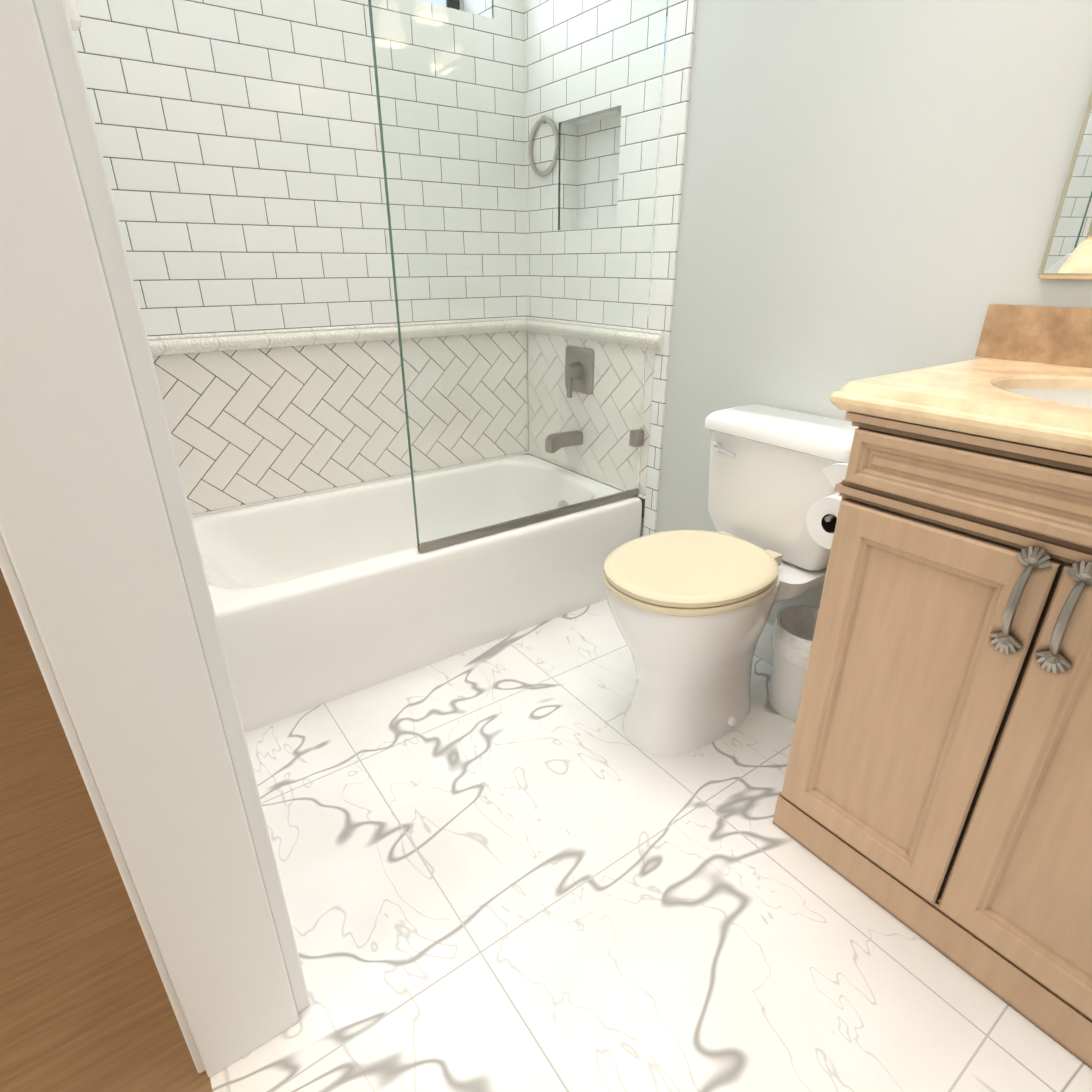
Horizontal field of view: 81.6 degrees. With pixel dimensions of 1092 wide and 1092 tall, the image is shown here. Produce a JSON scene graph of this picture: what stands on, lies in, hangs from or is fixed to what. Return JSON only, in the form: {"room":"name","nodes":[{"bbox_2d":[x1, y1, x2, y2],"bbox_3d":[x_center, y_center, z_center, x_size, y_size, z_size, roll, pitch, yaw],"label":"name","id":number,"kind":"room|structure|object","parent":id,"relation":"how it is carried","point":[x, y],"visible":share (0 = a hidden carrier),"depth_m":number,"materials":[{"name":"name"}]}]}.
{"room":"bathroom","nodes":[
{"label":"bathroom","id":0,"kind":"room"},
{"bbox_2d":[32,0,297,1013],"bbox_3d":[-0.525,-0.720,0.426,0.140,3.300,2.960,-16,29,-32],"label":"wall","id":1,"kind":"structure","parent":0,"point":[148,444],"depth_m":0.66,"materials":[{"name":"grey paint"}]},
{"bbox_2d":[0,0,310,1076],"bbox_3d":[-0.227,-0.200,0.212,0.176,2.525,1.020,-16,29,-32],"label":"door frame","id":2,"kind":"structure","parent":1,"relation":"attached to","point":[92,572],"depth_m":0.68,"materials":[{"name":"white"}]},
{"bbox_3d":[-1.083,-0.769,1.395,0.010,2.600,0.820,-16,29,-32],"label":"tile","id":3,"kind":"structure","parent":1,"relation":"attached to","visible":0},
{"bbox_2d":[65,0,80,30],"bbox_3d":[-1.020,-1.033,1.286,0.101,0.101,0.506,-16,29,-32],"label":"towel bar","id":4,"kind":"object","parent":3,"relation":"attached to","point":[73,14],"visible":0.06,"depth_m":1.13,"materials":[{"name":"white ceramic"}]},
{"bbox_2d":[0,568,1091,1091],"bbox_3d":[-1.369,1.345,-0.031,6.500,0.100,6.700,-16,29,-32],"label":"floor","id":5,"kind":"structure","parent":0,"point":[516,863],"depth_m":1.23,"materials":[{"name":"stone"}]},
{"bbox_2d":[192,476,641,732],"bbox_3d":[-0.477,0.052,2.276,1.518,0.382,0.759,-16,29,-32],"label":"bathtub","id":6,"kind":"object","parent":5,"relation":"on","point":[321,598],"visible":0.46,"depth_m":2.00,"materials":[{"name":"white ceramic"}]},
{"bbox_2d":[368,0,667,552],"bbox_3d":[-0.020,-1.100,1.664,0.883,2.218,0.032,-16,29,-32],"label":"glass panel","id":7,"kind":"object","parent":6,"relation":"on","point":[520,141],"visible":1,"depth_m":1.75,"materials":[{"name":"clear glass"}]},
{"bbox_2d":[603,404,857,755],"bbox_3d":[0.454,0.098,1.664,0.693,0.797,0.434,-16,29,-32],"label":"toilet","id":8,"kind":"object","parent":5,"relation":"on","point":[691,610],"visible":0.94,"depth_m":1.59,"materials":[{"name":"white ceramic"}]},
{"bbox_2d":[769,606,818,720],"bbox_3d":[0.734,0.336,1.774,0.210,0.274,0.210,-16,29,-32],"label":"trash can","id":9,"kind":"object","parent":5,"relation":"on","point":[792,633],"visible":0.46,"depth_m":1.75,"materials":[{"name":"white plastic"}]},
{"bbox_2d":[773,304,1091,1068],"bbox_3d":[0.915,0.171,1.096,0.596,1.127,0.760,-16,29,-32],"label":"bathroom vanity","id":10,"kind":"object","parent":5,"relation":"on","point":[936,793],"visible":1,"depth_m":1.03,"materials":[{"name":"brown wood"}]},
{"bbox_2d":[806,463,847,548],"bbox_3d":[0.635,-0.091,1.300,0.175,0.174,0.117,-16,29,-32],"label":"toilet paper","id":11,"kind":"object","parent":10,"relation":"attached to","point":[821,517],"visible":0.25,"depth_m":1.28,"materials":[{"name":"white paper"}]},
{"bbox_2d":[640,0,1091,623],"bbox_3d":[0.873,-1.130,1.345,0.216,3.300,2.960,-16,29,-32],"label":"wall","id":12,"kind":"structure","parent":0,"point":[872,188],"depth_m":1.50,"materials":[{"name":"grey paint"}]},
{"bbox_2d":[147,323,398,355],"bbox_3d":[-0.692,-0.752,2.246,1.524,0.055,0.025,-16,29,-32],"label":"trim","id":13,"kind":"structure","parent":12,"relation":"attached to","point":[191,343],"depth_m":2.09,"materials":[{"name":"tile"}]},
{"bbox_2d":[191,473,644,517],"bbox_3d":[-0.477,-0.123,2.199,1.524,0.009,0.764,-16,29,-32],"label":"trim","id":14,"kind":"structure","parent":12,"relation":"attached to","point":[301,495],"depth_m":2.33,"materials":[{"name":"white tile"}]},
{"bbox_2d":[643,330,664,348],"bbox_3d":[0.157,-0.794,2.340,0.025,0.055,0.750,-16,29,-32],"label":"trim","id":15,"kind":"structure","parent":12,"relation":"attached to","point":[651,338],"depth_m":2.08,"materials":[{"name":"tile"}]},
{"bbox_2d":[636,0,696,535],"bbox_3d":[0.199,-1.145,2.237,0.100,2.600,0.820,-16,29,-32],"label":"tiled wall","id":16,"kind":"structure","parent":12,"relation":"attached to","point":[678,60],"depth_m":1.93,"materials":[{"name":"white tile"}]},
{"bbox_2d":[638,347,654,494],"bbox_3d":[0.144,-0.548,2.498,0.006,0.521,0.761,-16,29,-32],"label":"wall tile","id":17,"kind":"structure","parent":16,"relation":"attached to","point":[648,391],"depth_m":2.22,"materials":[{"name":"white tile"}]},
{"bbox_2d":[754,621,774,663],"bbox_3d":[0.657,0.276,2.084,0.014,0.130,0.878,-16,29,-32],"label":"baseboard","id":18,"kind":"structure","parent":12,"relation":"attached to","point":[765,650],"depth_m":2.00,"materials":[{"name":"white"}]},
{"bbox_2d":[1037,91,1091,278],"bbox_3d":[1.129,-0.816,0.850,0.043,0.850,0.580,-16,29,-32],"label":"mirror","id":19,"kind":"object","parent":12,"relation":"attached to","point":[1068,253],"visible":1,"depth_m":1.17,"materials":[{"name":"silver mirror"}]},
{"bbox_3d":[-0.774,-1.476,2.119,1.900,3.300,0.340,-16,29,-32],"label":"wall","id":20,"kind":"structure","parent":0,"visible":0},
{"bbox_2d":[72,0,408,514],"bbox_3d":[-0.780,-1.270,2.149,1.524,2.300,0.275,-16,29,-32],"label":"tiled wall","id":21,"kind":"structure","parent":20,"relation":"attached to","point":[240,143],"depth_m":1.92,"materials":[{"name":"white tile"}]},
{"bbox_2d":[152,339,410,514],"bbox_3d":[-0.702,-0.493,2.376,1.521,0.521,0.006,-16,29,-32],"label":"herringbone tile","id":22,"kind":"object","parent":20,"relation":"in","point":[206,409],"depth_m":2.22,"materials":[{"name":"white tile"}]}
]}

